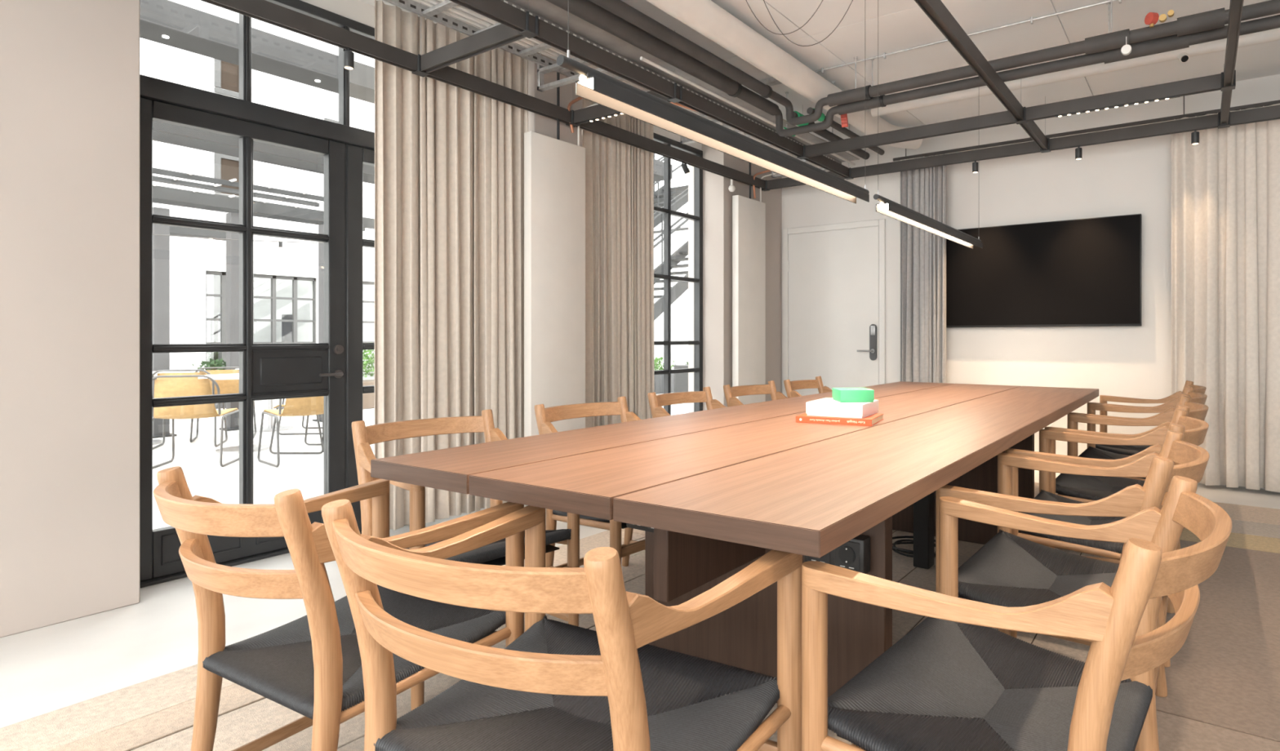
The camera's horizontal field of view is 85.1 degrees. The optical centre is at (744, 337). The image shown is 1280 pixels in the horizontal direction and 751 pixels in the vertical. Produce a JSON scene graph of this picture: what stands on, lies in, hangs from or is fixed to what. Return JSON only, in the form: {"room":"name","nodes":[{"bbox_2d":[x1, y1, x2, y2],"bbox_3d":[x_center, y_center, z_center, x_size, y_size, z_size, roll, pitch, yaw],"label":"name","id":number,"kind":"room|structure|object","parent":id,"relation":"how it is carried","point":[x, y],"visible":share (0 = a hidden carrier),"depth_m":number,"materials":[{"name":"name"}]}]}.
{"room":"conference room","nodes":[
{"label":"conference room","id":0,"kind":"room"},
{"bbox_2d":[0,0,782,637],"bbox_3d":[-2.195,-0.400,3.558,0.410,2.960,8.710,0,0,34],"label":"wall","id":1,"kind":"structure","parent":0,"point":[69,69],"depth_m":2.65,"materials":[{"name":"paint"}]},
{"bbox_2d":[139,0,374,150],"bbox_3d":[-2.133,-1.383,3.770,0.100,0.675,1.983,0,0,34],"label":"window","id":2,"kind":"structure","parent":1,"relation":"in","point":[242,108],"depth_m":3.38,"materials":[{"name":"grey paint"}]},
{"bbox_2d":[139,97,405,588],"bbox_3d":[-2.117,0.018,3.759,0.138,2.125,1.983,0,0,34],"label":"door","id":3,"kind":"structure","parent":1,"relation":"in","point":[331,369],"depth_m":3.37,"materials":[{"name":"grey paint"}]},
{"bbox_2d":[374,0,528,530],"bbox_3d":[-1.697,-0.383,4.077,0.077,2.865,0.966,0,0,37],"label":"window curtain","id":4,"kind":"object","parent":1,"relation":"hanging from","point":[449,159],"visible":0.71,"depth_m":3.98,"materials":[{"name":"fabric"}]},
{"bbox_2d":[524,71,598,436],"bbox_3d":[-1.072,-0.445,4.402,0.532,2.810,0.460,0,0,34],"label":"panel radiator","id":5,"kind":"object","parent":1,"relation":"attached to","point":[554,169],"visible":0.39,"depth_m":4.46,"materials":[{"name":"white metal"}]},
{"bbox_2d":[582,97,654,427],"bbox_3d":[-0.947,-0.383,5.213,0.068,2.865,0.792,0,0,32],"label":"window curtain","id":6,"kind":"object","parent":1,"relation":"hanging from","point":[620,175],"visible":0.73,"depth_m":5.18,"materials":[{"name":"fabric"}]},
{"bbox_2d":[653,132,702,415],"bbox_3d":[-0.886,-0.330,5.653,0.071,2.780,1.704,0,0,34],"label":"window","id":7,"kind":"structure","parent":1,"relation":"in","point":[668,212],"depth_m":6.20,"materials":[{"name":"grey paint"}]},
{"bbox_2d":[728,162,777,404],"bbox_3d":[0.194,-0.445,6.313,0.532,2.810,0.526,0,0,34],"label":"panel radiator","id":8,"kind":"object","parent":1,"relation":"attached to","point":[748,215],"visible":0.84,"depth_m":6.37,"materials":[{"name":"white metal"}]},
{"bbox_2d":[752,169,770,198],"bbox_3d":[0.250,-1.443,6.317,0.077,0.254,0.550,0,0,-42],"label":"copper pipe","id":9,"kind":"object","parent":8,"relation":"attached to","point":[766,171],"visible":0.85,"depth_m":6.44,"materials":[{"name":"brown metal"}]},
{"bbox_2d":[0,470,1279,728],"bbox_3d":[0.489,1.140,1.781,6.750,0.120,8.710,0,0,34],"label":"floor","id":10,"kind":"structure","parent":0,"point":[43,670],"depth_m":2.46,"materials":[{"name":"concrete"}]},
{"bbox_2d":[0,482,1279,750],"bbox_3d":[0.748,1.074,2.029,4.493,0.011,6.610,0,0,34],"label":"rug","id":11,"kind":"object","parent":10,"relation":"on","point":[1223,684],"visible":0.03,"depth_m":2.08,"materials":[{"name":"carpet"}]},
{"bbox_2d":[152,466,524,750],"bbox_3d":[-0.924,0.674,1.549,0.564,0.791,0.609,0,0,29],"label":"armchair","id":12,"kind":"object","parent":11,"relation":"on","point":[309,665],"visible":0.65,"depth_m":1.45,"materials":[{"name":"brown wood"}]},
{"bbox_2d":[351,408,579,711],"bbox_3d":[-0.980,0.674,2.348,0.609,0.791,0.577,0,0,40],"label":"armchair","id":13,"kind":"object","parent":11,"relation":"on","point":[363,436],"visible":0.17,"depth_m":2.33,"materials":[{"name":"brown wood"}]},
{"bbox_2d":[321,499,802,750],"bbox_3d":[-0.337,0.674,1.223,0.708,0.791,0.609,0,0,28],"label":"armchair","id":14,"kind":"object","parent":11,"relation":"on","point":[558,686],"visible":1,"depth_m":1.19,"materials":[{"name":"brown wood"}]},
{"bbox_2d":[534,396,644,568],"bbox_3d":[-0.546,0.674,2.933,0.609,0.791,0.577,0,0,37],"label":"armchair","id":15,"kind":"object","parent":11,"relation":"on","point":[544,416],"visible":0.1,"depth_m":2.86,"materials":[{"name":"brown wood"}]},
{"bbox_2d":[647,386,725,417],"bbox_3d":[-0.164,0.674,3.574,0.609,0.791,0.577,0,0,34],"label":"armchair","id":16,"kind":"object","parent":11,"relation":"on","point":[657,402],"visible":0.03,"depth_m":3.77,"materials":[{"name":"brown wood"}]},
{"bbox_2d":[370,381,1098,711],"bbox_3d":[0.628,0.699,3.128,1.325,0.738,3.931,0,0,34],"label":"meeting table","id":17,"kind":"object","parent":11,"relation":"on","point":[712,492],"visible":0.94,"depth_m":1.86,"materials":[{"name":"brown wood"}]},
{"bbox_2d":[795,413,884,426],"bbox_3d":[0.377,0.318,2.712,0.296,0.024,0.226,0,0,23],"label":"paperback book","id":18,"kind":"object","parent":17,"relation":"on","point":[872,420],"visible":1,"depth_m":2.62,"materials":[{"name":"orange paper"}]},
{"bbox_2d":[805,397,878,418],"bbox_3d":[0.391,0.280,2.738,0.227,0.052,0.230,0,0,26],"label":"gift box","id":19,"kind":"object","parent":18,"relation":"on","point":[827,406],"visible":0.98,"depth_m":2.65,"materials":[{"name":"white cardboard"}]},
{"bbox_2d":[832,387,874,402],"bbox_3d":[0.430,0.230,2.745,0.135,0.048,0.133,0,0,-6],"label":"gift box","id":20,"kind":"object","parent":19,"relation":"on","point":[839,394],"visible":1,"depth_m":2.68,"materials":[{"name":"green cardboard"}]},
{"bbox_2d":[723,380,787,407],"bbox_3d":[0.205,0.674,4.122,0.609,0.791,0.577,0,0,37],"label":"armchair","id":21,"kind":"object","parent":11,"relation":"on","point":[731,393],"visible":0.02,"depth_m":4.33,"materials":[{"name":"brown wood"}]},
{"bbox_2d":[783,376,832,398],"bbox_3d":[0.585,0.674,4.633,0.609,0.791,0.577,0,0,33],"label":"armchair","id":22,"kind":"object","parent":11,"relation":"on","point":[790,387],"visible":0.02,"depth_m":4.85,"materials":[{"name":"brown wood"}]},
{"bbox_2d":[892,535,935,557],"bbox_3d":[0.857,0.859,3.387,0.366,0.399,0.285,0,0,34],"label":"power cable","id":23,"kind":"object","parent":11,"relation":"on","point":[900,541],"visible":0.35,"depth_m":3.44,"materials":[{"name":"black plastic"}]},
{"bbox_2d":[801,475,1231,750],"bbox_3d":[0.538,0.674,1.287,0.609,0.791,0.675,0,0,38],"label":"armchair","id":24,"kind":"object","parent":11,"relation":"on","point":[937,688],"visible":1,"depth_m":1.21,"materials":[{"name":"brown wood"}]},
{"bbox_2d":[935,430,1209,750],"bbox_3d":[0.946,0.674,1.945,0.610,0.791,0.675,0,0,35],"label":"armchair","id":25,"kind":"object","parent":11,"relation":"on","point":[1003,572],"visible":0.52,"depth_m":1.95,"materials":[{"name":"brown wood"}]},
{"bbox_2d":[1004,408,1208,666],"bbox_3d":[1.359,0.674,2.560,0.609,0.791,0.675,0,0,34],"label":"armchair","id":26,"kind":"object","parent":11,"relation":"on","point":[1194,430],"visible":0.22,"depth_m":2.43,"materials":[{"name":"brown wood"}]},
{"bbox_2d":[1044,395,1208,564],"bbox_3d":[1.764,0.674,3.162,0.609,0.791,0.675,0,0,34],"label":"armchair","id":27,"kind":"object","parent":11,"relation":"on","point":[1082,488],"visible":0.41,"depth_m":3.19,"materials":[{"name":"brown wood"}]},
{"bbox_2d":[1068,386,1207,549],"bbox_3d":[2.150,0.674,3.745,0.610,0.791,0.675,0,0,35],"label":"armchair","id":28,"kind":"object","parent":11,"relation":"on","point":[1091,451],"visible":0.21,"depth_m":3.92,"materials":[{"name":"brown wood"}]},
{"bbox_2d":[1087,380,1206,456],"bbox_3d":[2.531,0.674,4.321,0.609,0.791,0.675,0,0,34],"label":"armchair","id":29,"kind":"object","parent":11,"relation":"on","point":[1129,451],"visible":0.25,"depth_m":4.41,"materials":[{"name":"brown wood"}]},
{"bbox_2d":[425,0,1279,142],"bbox_3d":[0.545,-1.950,1.864,6.750,0.200,8.910,0,0,34],"label":"ceiling","id":30,"kind":"structure","parent":0,"point":[903,24],"depth_m":4.28,"materials":[{"name":"white paint"}]},
{"bbox_2d":[383,0,829,177],"bbox_3d":[-1.643,-1.685,3.103,0.638,0.330,8.360,0,0,34],"label":"tray","id":31,"kind":"object","parent":30,"relation":"hanging from","point":[544,64],"visible":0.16,"depth_m":3.95,"materials":[{"name":"metal"}]},
{"bbox_2d":[556,0,869,203],"bbox_3d":[0.056,-1.219,2.320,0.064,1.262,1.750,0,0,34],"label":"linear pendant","id":32,"kind":"object","parent":30,"relation":"hanging from","point":[595,86],"visible":1,"depth_m":2.00,"materials":[{"name":"grey paint"}]},
{"bbox_2d":[577,77,593,88],"bbox_3d":[0.064,-0.618,2.332,0.052,0.002,1.622,0,0,34],"label":"diffuser","id":33,"kind":"object","parent":32,"relation":"attached to","point":[583,82],"depth_m":1.67,"materials":[{"name":"white plastic"}]},
{"bbox_2d":[200,0,1279,191],"bbox_3d":[0.550,-1.594,1.558,6.302,0.511,8.204,0,0,34],"label":"grid","id":34,"kind":"object","parent":30,"relation":"hanging from","point":[516,24],"visible":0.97,"depth_m":4.19,"materials":[{"name":"brown metal"}]},
{"bbox_2d":[343,48,354,69],"bbox_3d":[-1.963,-1.382,3.408,0.047,0.098,0.047,0,0,34],"label":"track spotlight","id":35,"kind":"object","parent":34,"relation":"attached to","point":[348,55],"visible":1,"depth_m":3.39,"materials":[{"name":"grey paint"}]},
{"bbox_2d":[586,111,623,121],"bbox_3d":[-0.840,-1.431,4.416,0.475,0.019,0.024,0,0,34],"label":"recessed light","id":36,"kind":"object","parent":34,"relation":"attached to","point":[595,116],"depth_m":4.46,"materials":[{"name":"grey paint"}]},
{"bbox_2d":[567,96,697,133],"bbox_3d":[-0.579,-1.493,4.632,1.164,0.234,0.470,0,0,-22],"label":"copper pipe","id":37,"kind":"object","parent":34,"relation":"attached to","point":[579,98],"visible":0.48,"depth_m":4.61,"materials":[{"name":"brown metal"}]},
{"bbox_2d":[501,0,858,164],"bbox_3d":[-1.321,-1.610,2.835,0.185,0.075,8.270,0,0,34],"label":"cable tray","id":38,"kind":"object","parent":34,"relation":"hanging from","point":[547,11],"visible":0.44,"depth_m":3.94,"materials":[{"name":"metal"}]},
{"bbox_2d":[680,161,689,173],"bbox_3d":[-0.486,-1.382,5.618,0.075,0.099,0.046,0,0,-32],"label":"track spotlight","id":39,"kind":"object","parent":34,"relation":"attached to","point":[684,166],"visible":1,"depth_m":5.60,"materials":[{"name":"grey paint"}]},
{"bbox_2d":[972,160,978,173],"bbox_3d":[1.864,-1.382,5.566,0.047,0.098,0.047,0,0,34],"label":"track spotlight","id":40,"kind":"object","parent":34,"relation":"attached to","point":[975,165],"visible":1,"depth_m":5.55,"materials":[{"name":"grey paint"}]},
{"bbox_2d":[1075,146,1082,159],"bbox_3d":[2.497,-1.382,5.147,0.047,0.098,0.047,0,0,34],"label":"track spotlight","id":41,"kind":"object","parent":34,"relation":"attached to","point":[1078,151],"visible":1,"depth_m":5.13,"materials":[{"name":"grey paint"}]},
{"bbox_2d":[1055,94,1180,116],"bbox_3d":[2.290,-1.433,4.257,0.681,0.017,0.024,0,0,34],"label":"recessed light","id":42,"kind":"object","parent":34,"relation":"attached to","point":[1136,100],"depth_m":4.25,"materials":[{"name":"grey paint"}]},
{"bbox_2d":[1191,129,1199,144],"bbox_3d":[3.105,-1.382,4.744,0.047,0.098,0.047,0,0,34],"label":"track spotlight","id":43,"kind":"object","parent":34,"relation":"attached to","point":[1195,135],"visible":1,"depth_m":4.73,"materials":[{"name":"grey paint"}]},
{"bbox_2d":[640,56,855,165],"bbox_3d":[0.204,-1.697,5.028,0.034,0.307,2.840,0,0,34],"label":"conduit","id":44,"kind":"object","parent":30,"relation":"attached to","point":[642,58],"visible":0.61,"depth_m":4.50,"materials":[{"name":"metal"}]},
{"bbox_2d":[760,76,782,85],"bbox_3d":[0.252,-1.833,4.908,0.260,0.035,0.105,0,0,34],"label":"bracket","id":45,"kind":"object","parent":30,"relation":"attached to","point":[771,81],"visible":0.27,"depth_m":4.92,"materials":[{"name":"metal"}]},
{"bbox_2d":[646,0,922,149],"bbox_3d":[-0.859,-1.742,2.586,0.314,0.215,8.364,0,0,34],"label":"ventilation duct","id":46,"kind":"object","parent":30,"relation":"hanging from","point":[706,17],"visible":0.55,"depth_m":4.07,"materials":[{"name":"metal"}]},
{"bbox_2d":[746,0,853,46],"bbox_3d":[0.289,-1.649,3.425,0.743,0.402,0.034,0,0,34],"label":"pendant flex","id":47,"kind":"object","parent":30,"relation":"hanging from","point":[746,0],"visible":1,"depth_m":3.44,"materials":[{"name":"black rubber"}]},
{"bbox_2d":[793,111,869,159],"bbox_3d":[0.714,-1.713,5.588,0.088,0.273,1.344,0,0,34],"label":"insulated pipe","id":48,"kind":"object","parent":30,"relation":"hanging from","point":[826,134],"visible":0.31,"depth_m":5.51,"materials":[{"name":"metal"}]},
{"bbox_2d":[806,106,884,155],"bbox_3d":[0.837,-1.725,5.506,0.062,0.250,1.344,0,0,34],"label":"insulated pipe","id":49,"kind":"object","parent":30,"relation":"hanging from","point":[810,110],"visible":0.52,"depth_m":5.37,"materials":[{"name":"metal"}]},
{"bbox_2d":[546,0,1279,137],"bbox_3d":[0.549,-1.645,0.724,5.284,0.411,6.813,0,0,34],"label":"insulated pipe","id":50,"kind":"object","parent":30,"relation":"hanging from","point":[588,11],"visible":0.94,"depth_m":3.88,"materials":[{"name":"black plastic"}]},
{"bbox_2d":[840,113,848,127],"bbox_3d":[0.698,-1.534,4.832,0.049,0.142,0.136,0,0,3],"label":"valve","id":51,"kind":"object","parent":50,"relation":"attached to","point":[844,120],"visible":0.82,"depth_m":4.80,"materials":[{"name":"red paint"}]},
{"bbox_2d":[873,0,982,248],"bbox_3d":[1.083,-1.219,3.871,0.064,1.262,1.761,0,0,34],"label":"linear pendant","id":52,"kind":"object","parent":30,"relation":"hanging from","point":[888,207],"visible":0.98,"depth_m":3.58,"materials":[{"name":"grey paint"}]},
{"bbox_2d":[877,204,888,209],"bbox_3d":[1.091,-0.618,3.883,0.052,0.002,1.633,0,0,34],"label":"diffuser","id":53,"kind":"object","parent":52,"relation":"attached to","point":[880,206],"depth_m":3.24,"materials":[{"name":"beige plastic"}]},
{"bbox_2d":[589,0,1279,124],"bbox_3d":[0.588,-1.665,0.653,5.140,0.371,6.738,0,0,34],"label":"insulated pipe","id":54,"kind":"object","parent":30,"relation":"hanging from","point":[1217,18],"visible":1,"depth_m":3.82,"materials":[{"name":"black plastic"}]},
{"bbox_2d":[1120,36,1131,55],"bbox_3d":[2.017,-1.543,3.638,0.048,0.094,0.024,0,0,34],"label":"pressure gauge","id":55,"kind":"object","parent":54,"relation":"hanging from","point":[1126,50],"visible":1,"depth_m":3.63,"materials":[{"name":"metal"}]},
{"bbox_2d":[1144,9,1173,27],"bbox_3d":[2.129,-1.646,3.539,0.056,0.071,0.138,0,0,-37],"label":"valve","id":56,"kind":"object","parent":54,"relation":"attached to","point":[1151,19],"visible":1,"depth_m":3.54,"materials":[{"name":"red metal"}]},
{"bbox_2d":[814,0,1121,73],"bbox_3d":[2.495,-1.832,3.426,5.021,0.036,0.022,0,0,34],"label":"conduit","id":57,"kind":"object","parent":30,"relation":"attached to","point":[1032,19],"visible":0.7,"depth_m":4.12,"materials":[{"name":"metal"}]},
{"bbox_2d":[871,27,1279,116],"bbox_3d":[2.972,-1.768,3.935,4.789,0.164,0.068,0,0,34],"label":"pipe","id":58,"kind":"object","parent":30,"relation":"hanging from","point":[1270,35],"visible":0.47,"depth_m":4.43,"materials":[{"name":"metal"}]},
{"bbox_2d":[893,95,1279,160],"bbox_3d":[3.310,-1.712,4.926,4.720,0.275,0.020,0,0,34],"label":"rail","id":59,"kind":"object","parent":30,"relation":"hanging from","point":[1273,102],"visible":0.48,"depth_m":5.30,"materials":[{"name":"brown metal"}]},
{"bbox_2d":[900,153,946,382],"bbox_3d":[1.578,-0.270,6.097,0.415,2.640,0.117,0,0,34],"label":"curtain","id":60,"kind":"object","parent":59,"relation":"hanging from","point":[923,190],"visible":0.63,"depth_m":6.06,"materials":[{"name":"fabric"}]},
{"bbox_2d":[1171,102,1279,492],"bbox_3d":[4.079,-0.270,4.418,2.283,2.640,0.169,0,0,34],"label":"curtain","id":61,"kind":"object","parent":59,"relation":"hanging from","point":[1225,186],"visible":0.86,"depth_m":4.83,"materials":[{"name":"fabric"}]},
{"bbox_2d":[1177,52,1189,62],"bbox_3d":[2.634,-1.720,4.144,0.059,0.140,0.089,0,0,0],"label":"ceiling spotlight","id":62,"kind":"object","parent":30,"relation":"attached to","point":[1183,57],"visible":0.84,"depth_m":4.12,"materials":[{"name":"paint"}]},
{"bbox_2d":[782,74,1279,488],"bbox_3d":[3.011,-0.400,5.454,7.000,2.960,0.200,0,0,34],"label":"wall","id":63,"kind":"structure","parent":0,"point":[1129,176],"depth_m":5.62,"materials":[{"name":"paint"}]},
{"bbox_2d":[782,218,885,397],"bbox_3d":[0.837,-0.015,6.729,1.108,2.190,0.094,0,0,34],"label":"door","id":64,"kind":"structure","parent":63,"relation":"in","point":[834,282],"depth_m":6.73,"materials":[{"name":"white paint"}]},
{"bbox_2d":[946,213,1142,327],"bbox_3d":[2.412,-0.512,5.679,1.498,0.855,0.087,0,0,34],"label":"wall screen","id":65,"kind":"object","parent":63,"relation":"attached to","point":[1087,272],"visible":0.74,"depth_m":5.59,"materials":[{"name":"black plastic"}]},
{"label":"outside","id":66,"kind":"structure","parent":0,"visible":0},
{"bbox_2d":[139,0,672,251],"bbox_3d":[-5.482,-1.860,4.829,4.679,1.731,10.000,0,0,34],"label":"festoon lights","id":67,"kind":"object","parent":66,"point":[211,246],"depth_m":4.37,"materials":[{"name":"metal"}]},
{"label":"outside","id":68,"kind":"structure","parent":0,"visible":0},
{"bbox_2d":[152,364,688,529],"bbox_3d":[-12.822,1.155,20.484,36.000,0.090,64.000,0,0,34],"label":"ground","id":69,"kind":"structure","parent":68,"point":[199,462],"depth_m":6.22,"materials":[{"name":"white concrete"}]},
{"bbox_2d":[152,206,177,438],"bbox_3d":[-6.542,-0.165,7.690,0.240,2.550,0.240,0,0,34],"label":"pergola post","id":70,"kind":"object","parent":69,"relation":"on","point":[161,244],"visible":0.59,"depth_m":7.65,"materials":[{"name":"grey metal"}]},
{"bbox_2d":[152,371,177,444],"bbox_3d":[-6.318,0.740,7.122,0.700,0.740,0.700,0,0,34],"label":"table","id":71,"kind":"object","parent":69,"relation":"on","point":[155,442],"visible":0.17,"depth_m":7.21,"materials":[{"name":"white laminate"}]},
{"bbox_2d":[152,368,227,448],"bbox_3d":[-5.661,0.713,7.000,0.549,0.793,0.562,0,0,-26],"label":"chair","id":72,"kind":"object","parent":69,"relation":"on","point":[184,370],"visible":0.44,"depth_m":6.84,"materials":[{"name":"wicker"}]},
{"bbox_2d":[152,374,239,468],"bbox_3d":[-4.778,0.713,5.981,0.549,0.793,0.562,0,0,-18],"label":"chair","id":73,"kind":"object","parent":69,"relation":"on","point":[171,388],"visible":0.72,"depth_m":5.77,"materials":[{"name":"wood"}]},
{"bbox_2d":[191,358,226,408],"bbox_3d":[-8.327,0.715,10.806,0.418,0.790,0.517,0,0,34],"label":"planter","id":74,"kind":"object","parent":69,"relation":"on","point":[211,363],"visible":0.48,"depth_m":10.74,"materials":[{"name":"metal"}]},
{"bbox_2d":[189,366,256,442],"bbox_3d":[-5.714,0.713,7.552,0.549,0.793,0.562,0,0,-32],"label":"chair","id":75,"kind":"object","parent":69,"relation":"on","point":[226,386],"visible":0.34,"depth_m":7.36,"materials":[{"name":"wood"}]},
{"bbox_2d":[219,212,239,431],"bbox_3d":[-6.144,-0.190,8.290,0.240,2.600,0.240,0,0,34],"label":"pergola post","id":76,"kind":"object","parent":69,"relation":"on","point":[232,246],"visible":0.55,"depth_m":8.23,"materials":[{"name":"grey metal"}]},
{"bbox_2d":[198,373,269,453],"bbox_3d":[-4.933,0.740,6.769,0.700,0.740,0.700,0,0,34],"label":"table","id":77,"kind":"object","parent":69,"relation":"on","point":[235,449],"visible":0.34,"depth_m":6.64,"materials":[{"name":"white laminate"}]},
{"bbox_2d":[139,0,374,380],"bbox_3d":[-11.061,-3.395,9.423,0.950,9.050,27.500,0,0,34],"label":"building","id":78,"kind":"structure","parent":69,"relation":"on","point":[286,282],"depth_m":12.34,"materials":[{"name":"white paint"}]},
{"bbox_2d":[217,312,220,360],"bbox_3d":[-9.259,0.250,12.190,0.100,1.360,0.090,0,0,34],"label":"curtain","id":79,"kind":"object","parent":78,"relation":"hanging from","point":[219,313],"depth_m":12.16,"materials":[{"name":"white fabric"}]},
{"bbox_2d":[281,314,292,342],"bbox_3d":[-8.679,0.250,13.065,0.100,1.360,0.170,0,0,34],"label":"curtain","id":80,"kind":"object","parent":78,"relation":"hanging from","point":[286,326],"depth_m":13.02,"materials":[{"name":"white fabric"}]},
{"bbox_2d":[235,368,293,431],"bbox_3d":[-5.684,0.740,8.261,0.700,0.740,0.700,0,0,34],"label":"table","id":81,"kind":"object","parent":69,"relation":"on","point":[271,402],"visible":0.34,"depth_m":8.24,"materials":[{"name":"white laminate"}]},
{"bbox_2d":[257,395,324,466],"bbox_3d":[-3.974,0.713,6.192,0.562,0.793,0.549,0,0,39],"label":"chair","id":82,"kind":"object","parent":69,"relation":"on","point":[309,406],"visible":0.42,"depth_m":6.00,"materials":[{"name":"wood"}]},
{"bbox_2d":[269,404,324,453],"bbox_3d":[-4.236,0.713,6.798,0.562,0.793,0.549,0,0,0],"label":"chair","id":83,"kind":"object","parent":69,"relation":"on","point":[277,406],"visible":0.26,"depth_m":6.54,"materials":[{"name":"metal"}]},
{"bbox_2d":[279,398,322,435],"bbox_3d":[-5.055,0.713,8.099,0.562,0.793,0.549,0,0,-6],"label":"chair","id":84,"kind":"object","parent":69,"relation":"on","point":[282,403],"visible":0.09,"depth_m":7.83,"materials":[{"name":"metal"}]},
{"bbox_2d":[312,224,324,422],"bbox_3d":[-5.570,-0.190,9.157,0.240,2.600,0.240,0,0,34],"label":"pergola post","id":85,"kind":"object","parent":69,"relation":"on","point":[321,228],"visible":0.34,"depth_m":9.09,"materials":[{"name":"grey metal"}]},
{"bbox_2d":[152,182,374,231],"bbox_3d":[-6.889,-1.595,7.080,0.540,0.150,6.226,0,0,31],"label":"pergola beam","id":86,"kind":"structure","parent":85,"relation":"on","point":[161,194],"depth_m":8.19,"materials":[{"name":"grey paint"}]},
{"bbox_2d":[362,349,374,408],"bbox_3d":[-5.968,0.595,10.915,0.628,1.031,1.791,0,0,34],"label":"planter","id":87,"kind":"object","parent":69,"relation":"on","point":[368,399],"visible":0.19,"depth_m":10.73,"materials":[{"name":"green plant"}]},
{"bbox_2d":[653,355,674,394],"bbox_3d":[-1.900,0.745,13.974,1.085,0.731,0.897,0,0,34],"label":"potted plant","id":88,"kind":"object","parent":69,"relation":"on","point":[658,379],"visible":0.27,"depth_m":13.59,"materials":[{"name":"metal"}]},
{"bbox_2d":[653,153,688,320],"bbox_3d":[-2.007,-1.774,12.365,2.040,5.069,4.434,0,0,34],"label":"stair","id":89,"kind":"structure","parent":69,"relation":"on","point":[679,194],"depth_m":12.94,"materials":[{"name":"grey metal"}]},
{"bbox_2d":[653,201,688,365],"bbox_3d":[-3.816,-2.747,30.463,12.600,7.654,6.415,0,0,34],"label":"house","id":90,"kind":"structure","parent":69,"relation":"on","point":[679,308],"depth_m":26.35,"materials":[{"name":"grey paint"}]},
{"bbox_2d":[673,361,688,392],"bbox_3d":[-0.954,0.774,13.165,0.626,0.671,0.600,0,0,34],"label":"planter","id":91,"kind":"object","parent":69,"relation":"on","point":[680,380],"visible":0.12,"depth_m":12.98,"materials":[{"name":"metal"}]},
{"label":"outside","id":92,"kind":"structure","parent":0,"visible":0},
{"bbox_2d":[152,120,374,184],"bbox_3d":[-4.540,-1.620,5.165,0.580,0.160,5.628,0,0,31],"label":"pergola beam","id":93,"kind":"structure","parent":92,"point":[163,132],"depth_m":5.73,"materials":[{"name":"grey paint"}]},
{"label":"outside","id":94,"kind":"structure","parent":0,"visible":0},
{"bbox_2d":[169,226,226,240],"bbox_3d":[-9.318,-1.570,8.269,0.540,0.140,5.525,0,0,31],"label":"pergola beam","id":95,"kind":"structure","parent":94,"point":[178,231],"depth_m":10.15,"materials":[{"name":"grey paint"}]},
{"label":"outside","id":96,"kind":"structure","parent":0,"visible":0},
{"bbox_2d":[152,167,324,207],"bbox_3d":[-6.362,-1.630,6.106,0.660,0.060,5.188,0,0,31],"label":"pergola beam","id":97,"kind":"structure","parent":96,"point":[177,175],"depth_m":7.46,"materials":[{"name":"grey metal"}]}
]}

